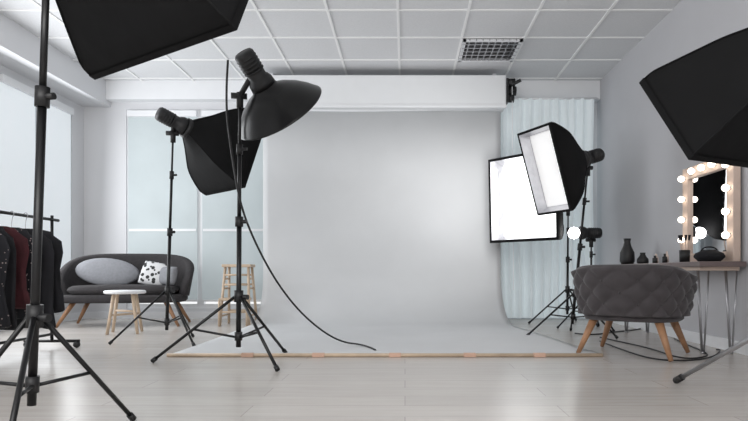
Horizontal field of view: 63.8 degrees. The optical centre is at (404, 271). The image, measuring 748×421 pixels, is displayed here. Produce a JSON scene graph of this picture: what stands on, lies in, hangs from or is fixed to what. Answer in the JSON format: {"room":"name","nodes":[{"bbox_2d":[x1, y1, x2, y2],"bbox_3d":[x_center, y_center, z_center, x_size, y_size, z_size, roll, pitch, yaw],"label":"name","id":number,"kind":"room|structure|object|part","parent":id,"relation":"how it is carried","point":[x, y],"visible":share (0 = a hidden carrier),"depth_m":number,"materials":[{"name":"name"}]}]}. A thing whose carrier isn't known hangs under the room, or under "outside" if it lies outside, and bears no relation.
{"room":"studio","nodes":[
{"label":"studio","id":0,"kind":"room"},
{"bbox_2d":[0,64,71,106],"bbox_3d":[-3.850,-2.050,5.225,0.100,0.360,3.250,0,0,0],"label":"lintel","id":1,"kind":"object","parent":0,"point":[3,70],"depth_m":6.01,"materials":[{"name":"paint"}]},
{"bbox_2d":[0,74,34,96],"bbox_3d":[-3.775,-1.815,5.875,0.050,0.070,0.550,0,0,0],"label":"roll","id":2,"kind":"object","parent":1,"relation":"attached to","point":[5,79],"depth_m":5.81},
{"bbox_2d":[0,82,34,228],"bbox_3d":[-3.790,-0.795,5.875,0.004,2.010,0.550,0,0,0],"label":"window","id":3,"kind":"structure","parent":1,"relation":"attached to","point":[17,108],"depth_m":5.85,"materials":[{"name":"glass"}]},
{"bbox_2d":[43,105,70,268],"bbox_3d":[-3.790,-0.795,6.525,0.004,2.010,0.550,0,0,0],"label":"window","id":4,"kind":"structure","parent":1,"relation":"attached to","point":[57,180],"depth_m":6.58,"materials":[{"name":"glass"}]},
{"bbox_2d":[50,100,73,114],"bbox_3d":[-3.775,-1.815,6.525,0.050,0.070,0.550,0,0,0],"label":"roll","id":5,"kind":"object","parent":1,"relation":"attached to","point":[54,103],"depth_m":6.57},
{"bbox_2d":[126,102,246,109],"bbox_3d":[-2.425,-2.075,7.150,1.750,0.310,0.100,0,0,0],"label":"lintel","id":6,"kind":"object","parent":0,"point":[129,105],"visible":0.07,"depth_m":7.10,"materials":[{"name":"paint"}]},
{"bbox_2d":[127,110,197,116],"bbox_3d":[-2.862,-1.865,7.075,0.815,0.070,0.050,0,0,0],"label":"roll","id":7,"kind":"object","parent":6,"relation":"attached to","point":[130,113],"depth_m":7.05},
{"bbox_2d":[128,117,196,299],"bbox_3d":[-2.862,-0.755,7.090,0.815,2.190,0.004,0,0,0],"label":"window","id":8,"kind":"structure","parent":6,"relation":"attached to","point":[149,146],"depth_m":7.09,"materials":[{"name":"glass"}]},
{"bbox_2d":[129,229,195,230],"bbox_3d":[-2.862,-0.495,7.083,0.795,0.030,0.007,0,0,0],"label":"rail","id":9,"kind":"object","parent":8,"relation":"attached to","point":[129,229],"visible":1,"depth_m":7.08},
{"bbox_2d":[201,110,225,116],"bbox_3d":[-1.988,-1.865,7.075,0.815,0.070,0.050,0,0,0],"label":"roll","id":10,"kind":"object","parent":6,"relation":"attached to","point":[204,113],"depth_m":7.05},
{"bbox_2d":[202,138,262,299],"bbox_3d":[-1.988,-0.755,7.090,0.815,2.190,0.004,0,0,0],"label":"window","id":11,"kind":"structure","parent":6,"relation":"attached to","point":[219,210],"depth_m":7.09,"materials":[{"name":"glass"}]},
{"bbox_2d":[203,229,262,230],"bbox_3d":[-1.988,-0.495,7.083,0.795,0.030,0.007,0,0,0],"label":"rail","id":12,"kind":"object","parent":11,"relation":"attached to","point":[203,229],"visible":0.64,"depth_m":7.08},
{"bbox_2d":[126,308,259,311],"bbox_3d":[-2.425,0.490,7.150,1.750,0.120,0.100,0,0,0],"label":"sill","id":13,"kind":"structure","parent":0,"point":[141,309],"depth_m":7.10,"materials":[{"name":"paint"}]},
{"bbox_2d":[127,304,259,307],"bbox_3d":[-2.425,0.405,7.150,1.750,0.050,0.060,0,0,0],"label":"frame","id":14,"kind":"object","parent":13,"relation":"on","point":[128,305],"visible":0.64,"depth_m":7.12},
{"bbox_2d":[127,117,131,303],"bbox_3d":[-3.280,-0.745,7.150,0.040,2.250,0.060,0,0,0],"label":"mullion","id":15,"kind":"object","parent":14,"relation":"on","point":[127,117],"visible":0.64,"depth_m":7.12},
{"bbox_2d":[197,114,205,303],"bbox_3d":[-2.425,-0.745,7.150,0.080,2.250,0.060,0,0,0],"label":"mullion","id":16,"kind":"object","parent":14,"relation":"on","point":[199,194],"visible":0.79,"depth_m":7.12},
{"bbox_2d":[202,300,260,301],"bbox_3d":[-1.988,0.338,7.089,0.815,0.025,0.014,0,0,0],"label":"rail","id":17,"kind":"object","parent":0,"point":[202,300],"depth_m":7.08,"materials":[{"name":"white metal"}]},
{"bbox_2d":[0,0,680,79],"bbox_3d":[-0.765,-2.280,3.000,6.270,0.100,8.400,0,0,0],"label":"ceiling","id":18,"kind":"structure","parent":0,"point":[279,23],"depth_m":5.68,"materials":[{"name":"tile"}]},
{"bbox_2d":[0,13,110,106],"bbox_3d":[-3.640,-2.090,2.950,0.320,0.280,8.300,0,0,0],"label":"ceiling beam","id":19,"kind":"structure","parent":18,"relation":"attached to","point":[19,47],"depth_m":5.95,"materials":[{"name":"paint"}]},
{"bbox_2d":[0,0,672,80],"bbox_3d":[-0.605,-2.225,2.890,5.750,0.009,8.180,0,0,0],"label":"ceiling grid","id":20,"kind":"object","parent":18,"relation":"attached to","point":[326,9],"depth_m":5.71,"materials":[{"name":"white metal"}]},
{"bbox_2d":[270,73,506,112],"bbox_3d":[-0.260,-2.000,6.735,2.720,0.460,0.490,0,0,0],"label":"housing","id":21,"kind":"object","parent":18,"relation":"attached to","point":[340,93],"visible":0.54,"depth_m":6.50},
{"bbox_2d":[506,78,521,289],"bbox_3d":[1.179,-0.958,6.566,0.159,2.315,0.227,0,0,0],"label":"motor","id":22,"kind":"object","parent":21,"relation":"attached to","point":[511,89],"visible":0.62,"depth_m":6.53,"materials":[{"name":"black plastic"}]},
{"bbox_3d":[1.115,-1.980,6.600,0.030,0.260,0.160,0,0,0],"label":"plate","id":23,"kind":"part","parent":22,"relation":"part of","materials":[{"name":"black plastic"}]},
{"bbox_3d":[1.172,-0.925,6.539,0.013,2.250,0.030,0,0,-27],"label":"chain","id":24,"kind":"part","parent":22,"relation":"part of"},
{"bbox_3d":[1.205,-2.050,6.485,0.109,0.073,0.035,0,0,18],"label":"knob","id":25,"kind":"part","parent":22,"relation":"part of","materials":[{"name":"black plastic"}]},
{"bbox_2d":[458,39,522,61],"bbox_3d":[0.840,-2.213,6.000,0.570,0.026,0.570,0,0,0],"label":"ceiling air vent","id":26,"kind":"object","parent":18,"relation":"in","point":[472,50],"depth_m":5.98,"materials":[{"name":"white metal"}]},
{"bbox_2d":[0,319,747,420],"bbox_3d":[-0.765,0.600,3.000,6.270,0.100,8.400,0,0,0],"label":"floor","id":27,"kind":"structure","parent":0,"point":[619,385],"depth_m":2.96,"materials":[{"name":"beige wood"}]},
{"bbox_2d":[0,210,80,347],"bbox_3d":[-2.567,0.070,3.840,0.467,0.960,1.188,0,0,0],"label":"clothes rack","id":28,"kind":"object","parent":27,"relation":"on","point":[15,242],"visible":0.73,"depth_m":3.80,"materials":[{"name":"black metal"}]},
{"bbox_3d":[-2.560,0.450,3.825,0.020,0.020,1.050,0,0,0],"label":"rail","id":29,"kind":"part","parent":28,"relation":"part of","materials":[{"name":"black metal"}]},
{"bbox_3d":[-2.560,-0.380,3.840,0.021,0.022,1.180,0,0,0],"label":"hanging rail","id":30,"kind":"part","parent":28,"relation":"part of","materials":[{"name":"black metal"}]},
{"bbox_2d":[54,303,71,314],"bbox_3d":[-3.850,0.425,5.225,0.100,0.250,3.250,0,0,0],"label":"sill","id":31,"kind":"structure","parent":27,"relation":"on","point":[65,304],"depth_m":6.71,"materials":[{"name":"paint"}]},
{"bbox_3d":[-3.850,0.275,5.225,0.060,0.050,3.250,0,0,0],"label":"frame","id":32,"kind":"object","parent":31,"relation":"on","visible":0},
{"bbox_2d":[35,107,36,149],"bbox_3d":[-3.850,-0.785,6.200,0.060,2.070,0.120,0,0,0],"label":"mullion","id":33,"kind":"object","parent":32,"relation":"on","point":[35,107],"visible":0.02,"depth_m":6.20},
{"bbox_2d":[71,101,83,312],"bbox_3d":[-3.850,-0.840,6.975,0.100,2.780,0.250,0,0,0],"label":"pier","id":34,"kind":"object","parent":27,"relation":"on","point":[77,120],"visible":0.29,"depth_m":6.96,"materials":[{"name":"paint"}]},
{"bbox_2d":[84,102,126,311],"bbox_3d":[-3.600,-0.840,7.150,0.600,2.780,0.100,0,0,0],"label":"wall","id":35,"kind":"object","parent":27,"relation":"on","point":[105,128],"visible":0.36,"depth_m":7.10,"materials":[{"name":"paint"}]},
{"bbox_2d":[0,0,248,420],"bbox_3d":[-1.001,-0.525,2.025,0.872,2.150,1.029,0,0,35],"label":"light","id":36,"kind":"object","parent":27,"relation":"on","point":[107,37],"visible":1,"depth_m":1.99,"materials":[{"name":"black metal"}]},
{"bbox_3d":[-1.338,0.341,1.882,0.383,0.412,0.016,0,0,12],"label":"leg","id":37,"kind":"part","parent":36,"relation":"part of","materials":[{"name":"black metal"}]},
{"bbox_3d":[-1.058,0.341,1.639,0.016,0.412,0.396,0,0,-21],"label":"leg","id":38,"kind":"part","parent":36,"relation":"part of","materials":[{"name":"black metal"}]},
{"bbox_3d":[-1.109,0.140,1.833,0.054,0.026,0.025,0,0,14],"label":"hub knob","id":39,"kind":"part","parent":36,"relation":"part of","materials":[{"name":"black plastic"}]},
{"bbox_3d":[-1.080,-0.531,1.816,0.043,0.021,0.020,0,0,14],"label":"knob","id":40,"kind":"part","parent":36,"relation":"part of","materials":[{"name":"black plastic"}]},
{"bbox_3d":[-1.063,0.341,2.035,0.016,0.412,0.385,0,0,20],"label":"leg","id":41,"kind":"part","parent":36,"relation":"part of","materials":[{"name":"black metal"}]},
{"bbox_2d":[103,290,145,334],"bbox_3d":[-2.520,0.359,5.400,0.350,0.387,0.350,0,0,0],"label":"round side table","id":42,"kind":"object","parent":27,"relation":"on","point":[115,293],"visible":0.98,"depth_m":5.33,"materials":[{"name":"brown wood"}]},
{"bbox_3d":[-2.590,0.372,5.279,0.031,0.360,0.095,0,0,30],"label":"leg","id":43,"kind":"part","parent":42,"relation":"part of","materials":[{"name":"brown wood"}]},
{"bbox_3d":[-2.642,0.372,5.470,0.095,0.360,0.031,0,0,30],"label":"leg","id":44,"kind":"part","parent":42,"relation":"part of","materials":[{"name":"brown wood"}]},
{"bbox_3d":[-2.398,0.372,5.330,0.095,0.360,0.031,0,0,30],"label":"leg","id":45,"kind":"part","parent":42,"relation":"part of","materials":[{"name":"brown wood"}]},
{"bbox_3d":[-2.450,0.372,5.521,0.031,0.360,0.095,0,0,30],"label":"leg","id":46,"kind":"part","parent":42,"relation":"part of","materials":[{"name":"brown wood"}]},
{"bbox_2d":[56,254,193,327],"bbox_3d":[-2.905,0.177,6.285,1.340,0.759,0.690,0,0,-8],"label":"sofa","id":47,"kind":"object","parent":27,"relation":"on","point":[84,279],"visible":0.87,"depth_m":6.25,"materials":[{"name":"grey fabric"}]},
{"bbox_3d":[-3.368,0.422,5.949,0.190,0.271,0.051,0,0,-35],"label":"leg","id":48,"kind":"part","parent":47,"relation":"part of","materials":[{"name":"brown wood"}]},
{"bbox_3d":[-3.433,0.422,6.410,0.190,0.271,0.051,0,0,19],"label":"leg","id":49,"kind":"part","parent":47,"relation":"part of","materials":[{"name":"brown wood"}]},
{"bbox_2d":[75,258,139,284],"bbox_3d":[-3.132,0.000,6.318,0.645,0.297,0.136,0,0,-7],"label":"cushion","id":50,"kind":"object","parent":47,"relation":"on","point":[88,271],"depth_m":6.28,"materials":[{"name":"grey fabric"}]},
{"bbox_2d":[67,284,179,294],"bbox_3d":[-2.897,0.179,6.230,1.060,0.102,0.540,0,0,-8],"label":"seat cushion","id":51,"kind":"object","parent":47,"relation":"on","point":[72,289],"depth_m":6.01,"materials":[{"name":"grey fabric"}]},
{"bbox_3d":[-2.900,0.270,6.250,1.180,0.080,0.620,0,0,-8],"label":"seat","id":52,"kind":"part","parent":47,"relation":"part of","materials":[{"name":"grey fabric"}]},
{"bbox_2d":[138,261,166,284],"bbox_3d":[-2.633,0.020,6.288,0.306,0.279,0.146,0,0,0],"label":"patterned pillow","id":53,"kind":"object","parent":47,"relation":"on","point":[152,273],"depth_m":6.23,"materials":[{"name":"white fabric"}]},
{"bbox_2d":[159,267,177,284],"bbox_3d":[-2.477,0.040,6.259,0.220,0.194,0.118,0,0,17],"label":"striped pillow","id":54,"kind":"object","parent":47,"relation":"on","point":[162,270],"depth_m":6.22,"materials":[{"name":"grey fabric"}]},
{"bbox_3d":[-2.368,0.422,6.090,0.190,0.271,0.051,0,0,19],"label":"leg","id":55,"kind":"part","parent":47,"relation":"part of","materials":[{"name":"brown wood"}]},
{"bbox_3d":[-2.432,0.422,6.551,0.190,0.271,0.051,0,0,-35],"label":"leg","id":56,"kind":"part","parent":47,"relation":"part of","materials":[{"name":"brown wood"}]},
{"bbox_2d":[108,107,260,345],"bbox_3d":[-1.692,-0.378,4.700,1.048,1.856,0.672,0,0,-44],"label":"stand","id":57,"kind":"object","parent":27,"relation":"on","point":[205,139],"visible":0.91,"depth_m":4.65,"materials":[{"name":"black metal"}]},
{"bbox_3d":[-2.041,0.346,4.575,0.402,0.403,0.016,0,0,-19],"label":"leg","id":58,"kind":"part","parent":57,"relation":"part of","materials":[{"name":"black metal"}]},
{"bbox_3d":[-1.795,-1.070,4.630,0.092,0.036,0.035,0,0,-13],"label":"tilt knob","id":59,"kind":"part","parent":57,"relation":"part of","materials":[{"name":"black plastic"}]},
{"bbox_3d":[-1.681,0.346,4.512,0.288,0.402,0.252,0,0,0],"label":"leg","id":60,"kind":"part","parent":57,"relation":"part of","materials":[{"name":"black metal"}]},
{"bbox_3d":[-1.806,0.346,4.855,0.016,0.402,0.392,0,0,8],"label":"leg","id":61,"kind":"part","parent":57,"relation":"part of","materials":[{"name":"black metal"}]},
{"bbox_2d":[150,48,321,371],"bbox_3d":[-0.966,-0.373,3.744,0.983,1.847,0.655,0,0,22],"label":"studio light","id":62,"kind":"object","parent":27,"relation":"on","point":[273,106],"visible":1,"depth_m":3.53,"materials":[{"name":"black metal"}]},
{"bbox_3d":[-1.276,0.345,3.613,0.521,0.405,0.018,0,0,4],"label":"leg","id":63,"kind":"part","parent":62,"relation":"part of","materials":[{"name":"black metal"}]},
{"bbox_3d":[-0.990,-1.050,3.580,0.092,0.036,0.035,0,0,-13],"label":"tilt knob","id":64,"kind":"part","parent":62,"relation":"part of","materials":[{"name":"black plastic"}]},
{"bbox_3d":[-0.934,-1.113,3.549,0.143,0.148,0.031,0,0,31],"label":"tilt bracket arm","id":65,"kind":"part","parent":62,"relation":"part of","materials":[{"name":"black plastic"}]},
{"bbox_3d":[-0.966,0.150,3.587,0.062,0.030,0.029,0,0,14],"label":"hub knob","id":66,"kind":"part","parent":62,"relation":"part of","materials":[{"name":"black plastic"}]},
{"bbox_3d":[-0.839,0.345,3.438,0.406,0.403,0.018,0,0,45],"label":"leg","id":67,"kind":"part","parent":62,"relation":"part of","materials":[{"name":"black metal"}]},
{"bbox_3d":[-0.893,0.345,3.819,0.018,0.404,0.455,0,0,25],"label":"leg","id":68,"kind":"part","parent":62,"relation":"part of","materials":[{"name":"black metal"}]},
{"bbox_2d":[225,60,375,350],"bbox_3d":[-0.688,-0.338,3.898,1.110,1.746,0.360,0,0,-39],"label":"power cable","id":69,"kind":"object","parent":62,"relation":"attached to","point":[227,65],"visible":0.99,"depth_m":3.62,"materials":[{"name":"black plastic"}]},
{"bbox_2d":[218,264,256,325],"bbox_3d":[-1.740,0.236,6.256,0.328,0.632,0.396,0,0,0],"label":"bar stool","id":70,"kind":"object","parent":27,"relation":"on","point":[225,266],"visible":0.87,"depth_m":6.18,"materials":[{"name":"brown wood"}]},
{"bbox_3d":[-1.875,0.250,6.165,0.027,0.604,0.122,0,0,18],"label":"leg","id":71,"kind":"part","parent":70,"relation":"part of","materials":[{"name":"brown wood"}]},
{"bbox_3d":[-1.875,0.250,6.395,0.027,0.604,0.122,0,0,-18],"label":"leg","id":72,"kind":"part","parent":70,"relation":"part of","materials":[{"name":"brown wood"}]},
{"bbox_3d":[-1.605,0.250,6.165,0.027,0.604,0.122,0,0,-18],"label":"leg","id":73,"kind":"part","parent":70,"relation":"part of","materials":[{"name":"brown wood"}]},
{"bbox_3d":[-1.605,0.250,6.395,0.027,0.604,0.122,0,0,18],"label":"leg","id":74,"kind":"part","parent":70,"relation":"part of","materials":[{"name":"brown wood"}]},
{"bbox_2d":[166,353,602,356],"bbox_3d":[-0.130,0.538,3.885,2.820,0.024,0.023,0,0,0],"label":"tube","id":75,"kind":"object","parent":27,"relation":"on","point":[168,354],"visible":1,"depth_m":3.88,"materials":[{"name":"beige wood"}]},
{"bbox_2d":[241,353,253,356],"bbox_3d":[-1.019,0.537,3.884,0.080,0.026,0.032,0,0,0],"label":"tape","id":76,"kind":"object","parent":75,"relation":"attached to","point":[242,354],"visible":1,"depth_m":3.87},
{"bbox_2d":[312,353,323,356],"bbox_3d":[-0.561,0.537,3.884,0.080,0.026,0.032,0,0,0],"label":"tape","id":77,"kind":"object","parent":75,"relation":"attached to","point":[313,354],"visible":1,"depth_m":3.87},
{"bbox_2d":[389,353,400,356],"bbox_3d":[-0.065,0.537,3.884,0.080,0.026,0.032,0,0,0],"label":"tape","id":78,"kind":"object","parent":75,"relation":"attached to","point":[390,354],"visible":1,"depth_m":3.87,"materials":[{"name":"beige paper"}]},
{"bbox_2d":[464,353,475,356],"bbox_3d":[0.419,0.537,3.884,0.080,0.026,0.032,0,0,0],"label":"tape","id":79,"kind":"object","parent":75,"relation":"attached to","point":[465,354],"visible":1,"depth_m":3.87,"materials":[{"name":"beige paper"}]},
{"bbox_2d":[534,353,545,356],"bbox_3d":[0.871,0.537,3.884,0.080,0.026,0.032,0,0,0],"label":"tape","id":80,"kind":"object","parent":75,"relation":"attached to","point":[535,354],"visible":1,"depth_m":3.87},
{"bbox_2d":[175,111,594,352],"bbox_3d":[-0.147,-0.613,5.266,2.835,2.314,2.732,0,0,0],"label":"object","id":81,"kind":"object","parent":27,"relation":"on","point":[376,227],"visible":0.96,"depth_m":6.61,"materials":[{"name":"white paper"}]},
{"bbox_2d":[488,154,598,326],"bbox_3d":[1.554,-0.312,6.140,1.150,1.725,0.832,0,0,-23],"label":"light","id":82,"kind":"object","parent":27,"relation":"on","point":[513,217],"visible":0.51,"depth_m":6.23,"materials":[{"name":"white fabric"}]},
{"bbox_2d":[503,163,555,235],"bbox_3d":[1.276,-0.743,6.065,0.022,0.731,0.714,0,0,-41],"label":"diffuser","id":83,"kind":"object","parent":82,"relation":"attached to","point":[520,218],"depth_m":6.17,"materials":[{"name":"white fabric"}]},
{"bbox_3d":[1.503,0.366,6.347,0.415,0.363,0.016,0,0,-7],"label":"leg","id":84,"kind":"part","parent":82,"relation":"part of","materials":[{"name":"black metal"}]},
{"bbox_2d":[556,305,577,328],"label":"stand","id":85,"kind":"object","parent":27,"relation":"on","point":[559,325],"depth_m":5.79,"materials":[{"name":"black plastic"}]},
{"bbox_3d":[1.625,0.376,5.800,0.320,0.342,0.014,0,0,0],"label":"leg","id":86,"kind":"part","parent":85,"relation":"part of","materials":[{"name":"black metal"}]},
{"bbox_2d":[517,122,618,338],"bbox_3d":[1.328,-0.309,5.128,0.786,1.718,0.740,0,0,-22],"label":"light","id":87,"kind":"object","parent":27,"relation":"on","point":[557,167],"visible":0.98,"depth_m":4.95,"materials":[{"name":"black fabric"}]},
{"bbox_2d":[530,130,567,206],"bbox_3d":[1.207,-0.848,4.924,0.181,0.585,0.358,0,0,-24],"label":"diffuser","id":88,"kind":"object","parent":87,"relation":"attached to","point":[548,185],"depth_m":4.96,"materials":[{"name":"white fabric"}]},
{"bbox_3d":[1.242,0.366,5.133,0.425,0.364,0.099,0,0,0],"label":"leg","id":89,"kind":"part","parent":87,"relation":"part of","materials":[{"name":"black metal"}]},
{"bbox_2d":[568,226,601,264],"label":"light","id":90,"kind":"object","parent":27,"relation":"on","point":[590,235],"depth_m":5.72,"materials":[{"name":"black plastic"}]},
{"bbox_3d":[1.620,-0.374,5.750,0.110,0.110,0.110,0,0,0],"label":"flash bulb","id":91,"kind":"part","parent":90,"relation":"part of","materials":[{"name":"white glass"}]},
{"bbox_3d":[1.795,-0.310,5.800,0.092,0.036,0.035,0,0,-13],"label":"tilt knob","id":92,"kind":"part","parent":90,"relation":"part of","materials":[{"name":"black plastic"}]},
{"bbox_2d":[571,264,697,361],"bbox_3d":[1.505,0.250,3.986,0.782,0.596,0.625,0,0,36],"label":"barrel chair","id":93,"kind":"object","parent":27,"relation":"on","point":[659,295],"visible":1,"depth_m":3.73,"materials":[{"name":"grey fabric"}]},
{"bbox_3d":[1.212,0.418,3.992,0.152,0.260,0.055,0,0,0],"label":"leg","id":94,"kind":"part","parent":93,"relation":"part of","materials":[{"name":"brown wood"}]},
{"bbox_3d":[1.460,0.418,4.332,0.055,0.260,0.152,0,0,-16],"label":"leg","id":95,"kind":"part","parent":93,"relation":"part of","materials":[{"name":"brown wood"}]},
{"bbox_3d":[1.530,0.295,4.020,0.600,0.040,0.540,0,0,35],"label":"seat","id":96,"kind":"part","parent":93,"relation":"part of","materials":[{"name":"grey fabric"}]},
{"bbox_3d":[1.600,0.418,3.708,0.055,0.260,0.152,0,0,-16],"label":"leg","id":97,"kind":"part","parent":93,"relation":"part of","materials":[{"name":"brown wood"}]},
{"bbox_3d":[1.848,0.418,4.048,0.152,0.260,0.055,0,0,0],"label":"leg","id":98,"kind":"part","parent":93,"relation":"part of","materials":[{"name":"brown wood"}]},
{"bbox_2d":[575,328,720,360],"bbox_3d":[1.869,0.543,4.871,0.860,0.012,2.419,0,0,9],"label":"cable","id":99,"kind":"object","parent":27,"relation":"on","point":[706,355],"visible":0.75,"depth_m":4.08,"materials":[{"name":"black plastic"}]},
{"bbox_2d":[624,261,745,353],"bbox_3d":[2.095,0.240,4.725,0.310,0.620,1.550,0,0,0],"label":"table","id":100,"kind":"object","parent":27,"relation":"on","point":[725,266],"visible":0.64,"depth_m":4.03,"materials":[{"name":"wood"}]},
{"bbox_2d":[620,238,634,263],"bbox_3d":[2.000,-0.186,5.400,0.130,0.230,0.130,0,0,0],"label":"vase","id":101,"kind":"object","parent":100,"relation":"on","point":[627,254],"visible":0.91,"depth_m":5.36,"materials":[{"name":"ceramic"}]},
{"bbox_2d":[637,253,648,263],"bbox_3d":[2.100,-0.121,5.300,0.100,0.100,0.100,0,0,0],"label":"vase","id":102,"kind":"object","parent":100,"relation":"on","point":[642,258],"visible":0.88,"depth_m":5.27,"materials":[{"name":"ceramic"}]},
{"bbox_2d":[652,256,657,262],"bbox_3d":[2.000,-0.101,4.800,0.040,0.060,0.040,0,0,0],"label":"bottle","id":103,"kind":"object","parent":100,"relation":"on","point":[654,260],"visible":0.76,"depth_m":4.79,"materials":[{"name":"black glass"}]},
{"bbox_2d":[662,254,666,262],"bbox_3d":[2.000,-0.106,4.620,0.036,0.070,0.036,0,0,0],"label":"bottle","id":104,"kind":"object","parent":100,"relation":"on","point":[664,258],"visible":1,"depth_m":4.61,"materials":[{"name":"black glass"}]},
{"bbox_2d":[678,235,690,261],"bbox_3d":[2.062,-0.172,4.420,0.088,0.202,0.090,0,0,0],"label":"pot","id":105,"kind":"object","parent":100,"relation":"on","point":[684,255],"visible":0.95,"depth_m":4.39,"materials":[{"name":"black ceramic"}]},
{"bbox_3d":[2.060,-0.116,4.420,0.076,0.090,0.076,0,0,0],"label":"pot","id":106,"kind":"part","parent":105,"relation":"part of","materials":[{"name":"black ceramic"}]},
{"bbox_2d":[678,162,740,261],"bbox_3d":[2.198,-0.441,4.390,0.104,0.739,0.740,0,0,0],"label":"vanity mirror","id":107,"kind":"object","parent":100,"relation":"on","point":[711,199],"visible":0.82,"depth_m":4.33,"materials":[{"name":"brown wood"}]},
{"bbox_3d":[2.170,-0.730,4.715,0.048,0.048,0.048,0,0,0],"label":"bulb","id":108,"kind":"part","parent":107,"relation":"part of","materials":[{"name":"white glass"}]},
{"bbox_3d":[2.170,-0.410,4.715,0.048,0.048,0.048,0,0,0],"label":"bulb","id":109,"kind":"part","parent":107,"relation":"part of","materials":[{"name":"white glass"}]},
{"bbox_3d":[2.225,-0.441,4.715,0.050,0.739,0.090,0,0,0],"label":"frame","id":110,"kind":"part","parent":107,"relation":"part of","materials":[{"name":"wood"}]},
{"bbox_3d":[2.170,-0.765,4.550,0.048,0.048,0.048,0,0,0],"label":"bulb","id":111,"kind":"part","parent":107,"relation":"part of","materials":[{"name":"white glass"}]},
{"bbox_3d":[2.170,-0.765,4.400,0.048,0.048,0.048,0,0,0],"label":"bulb","id":112,"kind":"part","parent":107,"relation":"part of","materials":[{"name":"white glass"}]},
{"bbox_3d":[2.225,-0.765,4.390,0.050,0.090,0.560,0,0,0],"label":"frame","id":113,"kind":"part","parent":107,"relation":"part of","materials":[{"name":"wood"}]},
{"bbox_2d":[690,168,725,253],"bbox_3d":[2.225,-0.428,4.390,0.006,0.594,0.570,0,0,0],"label":"mirror glass","id":114,"kind":"object","parent":107,"relation":"on","point":[707,198],"depth_m":4.41,"materials":[{"name":"black mirror"}]},
{"bbox_3d":[2.225,-0.106,4.390,0.050,0.070,0.560,0,0,0],"label":"frame","id":115,"kind":"part","parent":107,"relation":"part of","materials":[{"name":"wood"}]},
{"bbox_3d":[2.170,-0.570,4.065,0.048,0.048,0.048,0,0,0],"label":"bulb","id":116,"kind":"part","parent":107,"relation":"part of","materials":[{"name":"white glass"}]},
{"bbox_3d":[2.170,-0.410,4.065,0.048,0.048,0.048,0,0,0],"label":"bulb","id":117,"kind":"part","parent":107,"relation":"part of","materials":[{"name":"white glass"}]},
{"bbox_3d":[2.170,-0.250,4.065,0.048,0.048,0.048,0,0,0],"label":"bulb","id":118,"kind":"part","parent":107,"relation":"part of","materials":[{"name":"white glass"}]},
{"bbox_3d":[2.225,-0.441,4.065,0.050,0.739,0.090,0,0,0],"label":"frame","id":119,"kind":"part","parent":107,"relation":"part of","materials":[{"name":"wood"}]},
{"bbox_2d":[693,246,725,260],"bbox_3d":[2.080,-0.123,4.100,0.200,0.105,0.130,0,0,0],"label":"bag","id":120,"kind":"object","parent":100,"relation":"on","point":[703,255],"visible":0.95,"depth_m":4.05,"materials":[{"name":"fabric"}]},
{"bbox_3d":[2.080,-0.155,4.100,0.130,0.041,0.010,0,0,0],"label":"handle","id":121,"kind":"part","parent":120,"relation":"part of","materials":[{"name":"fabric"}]},
{"bbox_2d":[639,28,747,383],"bbox_3d":[1.399,-0.241,2.292,1.103,1.587,1.336,0,0,-19],"label":"light","id":122,"kind":"object","parent":27,"relation":"on","point":[701,95],"visible":1,"depth_m":2.21,"materials":[{"name":"fabric"}]},
{"bbox_3d":[1.450,0.269,2.493,0.021,0.557,0.991,0,0,-13],"label":"leg","id":123,"kind":"part","parent":122,"relation":"part of","materials":[{"name":"metal"}]},
{"bbox_2d":[501,98,597,317],"bbox_3d":[1.630,-0.741,6.920,1.180,2.542,0.087,0,0,0],"label":"sheer curtain","id":124,"kind":"object","parent":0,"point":[539,266],"visible":0.4,"depth_m":6.92,"materials":[{"name":"white fabric"}]},
{"bbox_3d":[1.630,-2.000,6.920,1.180,0.024,0.023,0,0,0],"label":"rail","id":125,"kind":"part","parent":124,"relation":"part of","materials":[{"name":"white metal"}]},
{"bbox_2d":[593,102,596,264],"bbox_3d":[2.235,-0.840,7.150,0.070,2.780,0.100,0,0,0],"label":"pier","id":126,"kind":"object","parent":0,"point":[595,103],"visible":0.14,"depth_m":7.10,"materials":[{"name":"paint"}]},
{"bbox_2d":[597,0,747,340],"bbox_3d":[2.320,-0.840,3.000,0.100,2.780,8.400,0,0,0],"label":"wall","id":127,"kind":"structure","parent":0,"point":[639,189],"depth_m":5.39,"materials":[{"name":"grey paint"}]},
{"bbox_2d":[84,312,585,318],"bbox_3d":[-0.772,0.510,7.093,6.055,0.080,0.015,0,0,0],"label":"baseboard","id":128,"kind":"structure","parent":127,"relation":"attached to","point":[88,315],"depth_m":7.08,"materials":[{"name":"white wood"}]},
{"bbox_2d":[106,80,599,101],"bbox_3d":[-0.605,-2.120,7.040,5.750,0.220,0.120,0,0,0],"label":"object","id":129,"kind":"structure","parent":127,"relation":"attached to","point":[116,90],"depth_m":6.98,"materials":[{"name":"white paint"}]},
{"bbox_2d":[613,321,747,355],"bbox_3d":[2.263,0.510,2.950,0.015,0.080,8.300,0,0,0],"label":"baseboard","id":130,"kind":"structure","parent":127,"relation":"attached to","point":[712,341],"depth_m":4.66,"materials":[{"name":"white wood"}]},
{"bbox_3d":[-3.850,-0.840,1.200,0.100,2.780,4.800,0,0,0],"label":"pier","id":131,"kind":"object","parent":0,"visible":0},
{"bbox_2d":[0,312,83,330],"bbox_3d":[-3.792,0.510,2.942,0.015,0.080,8.285,0,0,0],"label":"baseboard","id":132,"kind":"structure","parent":131,"relation":"attached to","point":[71,316],"depth_m":6.79,"materials":[{"name":"white wood"}]}
]}

